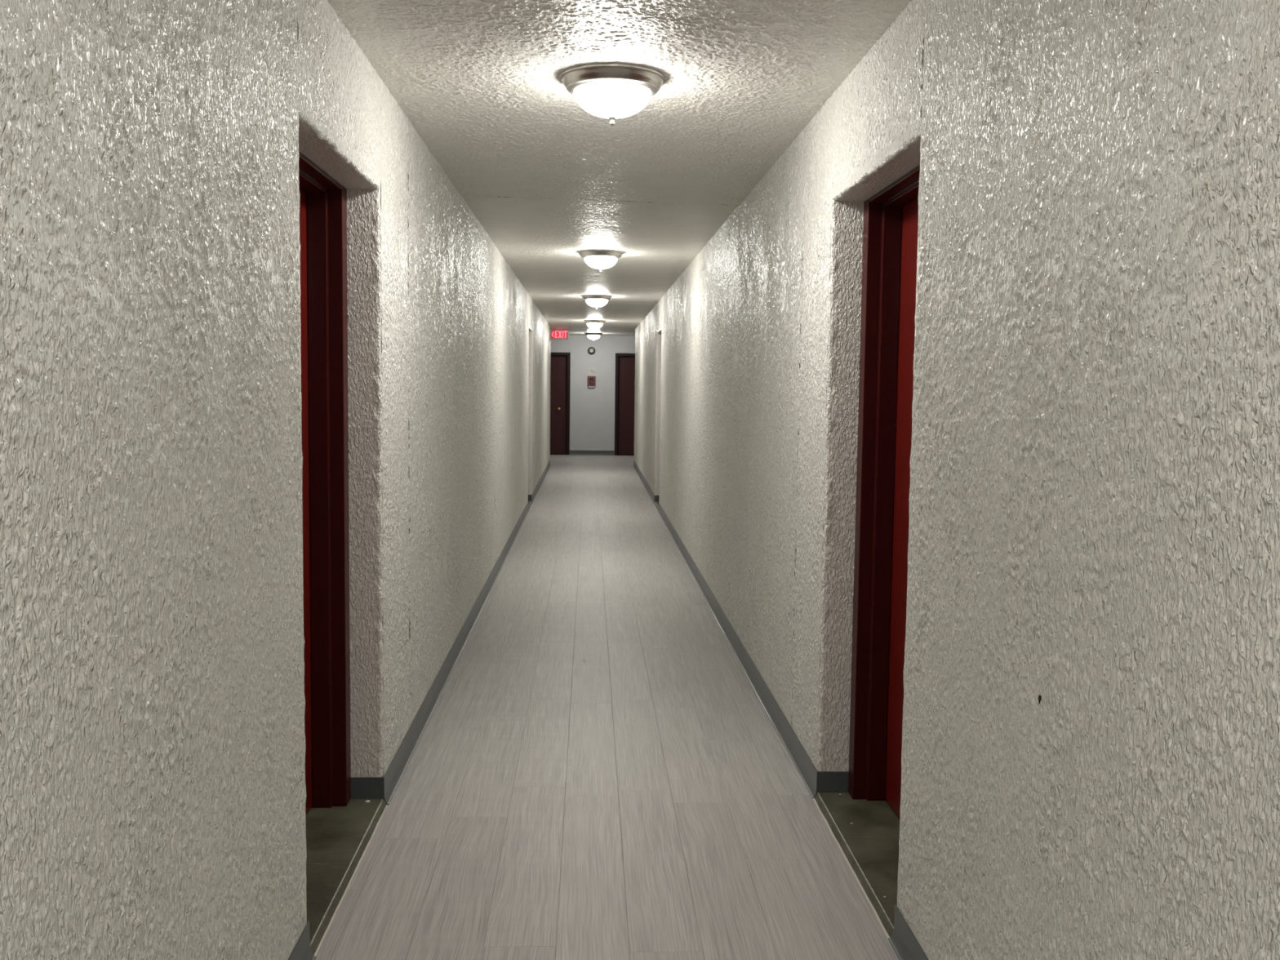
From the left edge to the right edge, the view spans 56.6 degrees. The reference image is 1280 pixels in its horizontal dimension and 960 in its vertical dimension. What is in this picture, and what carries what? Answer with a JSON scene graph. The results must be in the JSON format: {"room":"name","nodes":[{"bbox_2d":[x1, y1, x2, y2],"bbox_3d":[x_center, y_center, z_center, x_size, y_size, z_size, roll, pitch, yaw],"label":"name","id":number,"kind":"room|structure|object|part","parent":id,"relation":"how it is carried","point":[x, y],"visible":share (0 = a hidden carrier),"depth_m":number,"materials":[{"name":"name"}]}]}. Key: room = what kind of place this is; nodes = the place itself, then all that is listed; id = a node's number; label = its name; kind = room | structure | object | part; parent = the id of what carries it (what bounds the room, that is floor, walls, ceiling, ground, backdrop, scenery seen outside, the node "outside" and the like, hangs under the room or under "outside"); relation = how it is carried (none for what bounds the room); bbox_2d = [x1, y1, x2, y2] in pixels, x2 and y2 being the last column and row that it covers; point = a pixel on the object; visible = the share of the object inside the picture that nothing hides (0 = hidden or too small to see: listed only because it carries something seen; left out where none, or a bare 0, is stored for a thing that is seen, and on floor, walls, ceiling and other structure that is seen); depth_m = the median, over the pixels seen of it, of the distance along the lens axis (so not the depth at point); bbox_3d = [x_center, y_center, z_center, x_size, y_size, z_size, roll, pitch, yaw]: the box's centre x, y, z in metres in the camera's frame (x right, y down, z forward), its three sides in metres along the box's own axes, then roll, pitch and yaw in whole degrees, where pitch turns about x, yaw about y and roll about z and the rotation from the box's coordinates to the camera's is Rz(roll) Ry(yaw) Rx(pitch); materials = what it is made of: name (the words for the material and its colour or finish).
{"room":"apartment building corridor","nodes":[
{"label":"apartment building corridor","id":0,"kind":"room"},
{"bbox_2d":[0,0,551,959],"bbox_3d":[-2.624,-0.321,6.490,3.312,2.456,29.200,1,5,-2],"label":"wall","id":1,"kind":"structure","parent":0,"point":[153,786],"depth_m":2.13,"materials":[{"name":"paint"}]},
{"bbox_2d":[298,151,351,815],"bbox_3d":[-1.034,0.111,3.439,0.160,2.056,1.094,1,5,-2],"label":"door","id":2,"kind":"structure","parent":1,"relation":"in","point":[322,199],"depth_m":3.90,"materials":[{"name":"red paint"}]},
{"bbox_2d":[305,799,387,955],"bbox_3d":[-1.014,1.157,3.524,0.347,0.042,1.102,1,5,-2],"label":"threshold","id":3,"kind":"object","parent":1,"relation":"attached to","point":[338,837],"depth_m":3.62,"materials":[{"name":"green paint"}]},
{"bbox_2d":[287,460,551,959],"bbox_3d":[-2.631,0.844,6.585,3.327,0.098,29.204,1,5,-2],"label":"baseboard","id":4,"kind":"structure","parent":1,"relation":"attached to","point":[384,788],"depth_m":4.92,"materials":[{"name":"grey plastic"}]},
{"bbox_2d":[528,501,532,510],"bbox_3d":[-1.462,0.310,14.061,0.346,0.042,0.888,1,5,-2],"label":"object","id":5,"kind":"structure","parent":1,"relation":"attached to","point":[530,503],"depth_m":14.12,"materials":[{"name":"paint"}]},
{"bbox_2d":[550,335,635,450],"bbox_3d":[-1.043,-1.737,24.462,8.000,2.456,0.250,1,5,-2],"label":"wall","id":6,"kind":"structure","parent":0,"point":[592,410],"depth_m":24.33,"materials":[{"name":"paint"}]},
{"bbox_2d":[550,352,569,454],"bbox_3d":[-1.932,-1.569,24.393,0.980,2.090,0.160,1,5,-2],"label":"door","id":7,"kind":"structure","parent":6,"relation":"in","point":[560,362],"depth_m":24.42,"materials":[{"name":"red paint"}]},
{"bbox_2d":[587,368,595,374],"bbox_3d":[-0.991,-2.227,24.297,0.152,0.128,0.006,1,5,-2],"label":"instruction label","id":8,"kind":"object","parent":6,"relation":"attached to","point":[590,371],"visible":1,"depth_m":24.29,"materials":[{"name":"white paper"}]},
{"bbox_2d":[587,346,595,354],"bbox_3d":[-0.989,-2.638,24.237,0.156,0.156,0.059,1,5,-2],"label":"bell","id":9,"kind":"object","parent":6,"relation":"attached to","point":[591,350],"visible":1,"depth_m":24.23,"materials":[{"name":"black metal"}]},
{"bbox_2d":[568,449,614,455],"bbox_3d":[-1.051,-0.561,24.421,8.000,0.097,0.020,1,5,-2],"label":"baseboard","id":10,"kind":"structure","parent":6,"relation":"attached to","point":[571,451],"depth_m":24.43,"materials":[{"name":"grey plastic"}]},
{"bbox_2d":[587,376,595,387],"bbox_3d":[-0.991,-2.008,24.288,0.160,0.226,0.058,1,5,-2],"label":"fire alarm box","id":11,"kind":"object","parent":6,"relation":"attached to","point":[591,380],"visible":1,"depth_m":24.26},
{"bbox_3d":[-0.990,-2.017,24.264,0.092,0.136,0.006,1,5,-2],"label":"panel","id":12,"kind":"part","parent":11,"relation":"part of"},
{"bbox_2d":[614,353,635,455],"bbox_3d":[-0.024,-1.552,24.475,0.980,2.090,0.160,1,5,-2],"label":"door","id":13,"kind":"structure","parent":6,"relation":"in","point":[624,362],"depth_m":24.48,"materials":[{"name":"red paint"}]},
{"bbox_2d":[315,454,898,959],"bbox_3d":[-0.366,0.800,8.293,8.000,0.030,32.420,1,5,-2],"label":"floor","id":14,"kind":"structure","parent":0,"point":[597,772],"depth_m":4.20,"materials":[{"name":"plastic"}]},
{"bbox_2d":[327,0,911,336],"bbox_3d":[-0.336,-1.648,8.097,8.000,0.010,32.620,1,5,-2],"label":"ceiling","id":15,"kind":"structure","parent":0,"point":[479,82],"depth_m":4.32,"materials":[{"name":"paint"}]},
{"bbox_2d":[551,328,568,339],"bbox_3d":[-1.449,-2.639,21.458,0.323,0.190,0.056,1,5,-2],"label":"exit sign","id":16,"kind":"object","parent":15,"relation":"hanging from","point":[557,334],"visible":0.92,"depth_m":21.43,"materials":[{"name":"red plastic"}]},
{"bbox_3d":[-1.457,-2.628,21.435,0.281,0.140,0.004,1,5,-2],"label":"plate","id":17,"kind":"part","parent":16,"relation":"part of","materials":[{"name":"red plastic"}]},
{"bbox_2d":[585,332,602,340],"bbox_3d":[-0.902,-2.781,23.084,0.343,0.158,0.343,1,5,-2],"label":"ceiling light","id":18,"kind":"object","parent":15,"relation":"attached to","point":[593,335],"visible":1,"depth_m":22.98,"materials":[{"name":"white glass"}]},
{"bbox_3d":[-0.902,-2.770,23.085,0.250,0.080,0.250,1,5,-2],"label":"lamp shade","id":19,"kind":"part","parent":18,"relation":"part of","materials":[{"name":"white glass"}]},
{"bbox_2d":[583,320,605,330],"bbox_3d":[-0.707,-2.417,18.553,0.343,0.158,0.343,1,5,-2],"label":"ceiling light","id":20,"kind":"object","parent":15,"relation":"attached to","point":[594,324],"visible":1,"depth_m":18.45,"materials":[{"name":"white glass"}]},
{"bbox_3d":[-0.707,-2.405,18.554,0.250,0.080,0.250,1,5,-2],"label":"lamp shade","id":21,"kind":"part","parent":20,"relation":"part of","materials":[{"name":"white glass"}]},
{"bbox_2d":[582,294,612,309],"bbox_3d":[-0.488,-2.003,13.404,0.343,0.158,0.343,1,5,-2],"label":"ceiling light","id":22,"kind":"object","parent":15,"relation":"attached to","point":[594,300],"visible":1,"depth_m":13.30,"materials":[{"name":"white glass"}]},
{"bbox_3d":[-0.488,-1.992,13.405,0.250,0.080,0.250,1,5,-2],"label":"lamp shade","id":23,"kind":"part","parent":22,"relation":"part of","materials":[{"name":"white glass"}]},
{"bbox_2d":[577,249,623,272],"bbox_3d":[-0.297,-1.648,8.982,0.343,0.158,0.343,1,5,-2],"label":"ceiling light","id":24,"kind":"object","parent":15,"relation":"attached to","point":[601,260],"visible":1,"depth_m":8.88,"materials":[{"name":"white glass"}]},
{"bbox_3d":[-0.297,-1.636,8.983,0.250,0.080,0.250,1,5,-2],"label":"lamp shade","id":25,"kind":"part","parent":24,"relation":"part of","materials":[{"name":"white glass"}]},
{"bbox_2d":[560,62,665,125],"bbox_3d":[-0.090,-1.230,3.852,0.343,0.158,0.343,1,5,-2],"label":"ceiling light","id":26,"kind":"object","parent":15,"relation":"attached to","point":[611,91],"visible":1,"depth_m":3.75,"materials":[{"name":"white glass"}]},
{"bbox_3d":[-0.090,-1.218,3.853,0.250,0.080,0.250,1,5,-2],"label":"lamp shade","id":27,"kind":"part","parent":26,"relation":"part of","materials":[{"name":"white glass"}]},
{"bbox_2d":[633,0,1279,959],"bbox_3d":[2.116,-0.288,6.810,3.189,2.456,29.430,1,5,-2],"label":"wall","id":28,"kind":"structure","parent":0,"point":[1094,527],"depth_m":2.16,"materials":[{"name":"paint"}]},
{"bbox_2d":[653,501,659,511],"bbox_3d":[0.358,0.323,14.179,0.346,0.042,0.928,1,5,-2],"label":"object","id":29,"kind":"structure","parent":28,"relation":"attached to","point":[655,503],"depth_m":14.30,"materials":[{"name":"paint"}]},
{"bbox_2d":[633,459,928,959],"bbox_3d":[2.094,0.877,6.904,3.204,0.098,29.434,1,5,-2],"label":"baseboard","id":30,"kind":"structure","parent":28,"relation":"attached to","point":[904,944],"depth_m":4.92,"materials":[{"name":"grey plastic"}]},
{"bbox_2d":[813,792,899,937],"bbox_3d":[0.805,1.168,3.666,0.347,0.042,1.081,1,5,-2],"label":"threshold","id":31,"kind":"object","parent":28,"relation":"attached to","point":[869,845],"depth_m":3.74,"materials":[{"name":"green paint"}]},
{"bbox_2d":[848,164,919,817],"bbox_3d":[0.850,0.122,3.584,0.160,2.056,1.073,1,5,-2],"label":"door","id":32,"kind":"structure","parent":28,"relation":"in","point":[891,215],"depth_m":4.01,"materials":[{"name":"red paint"}]},
{"bbox_2d":[1038,695,1041,703],"bbox_3d":[0.721,0.395,2.135,0.007,0.015,0.007,1,5,-2],"label":"black fleck","id":33,"kind":"object","parent":28,"relation":"attached to","point":[1039,696],"visible":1,"depth_m":2.13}
]}

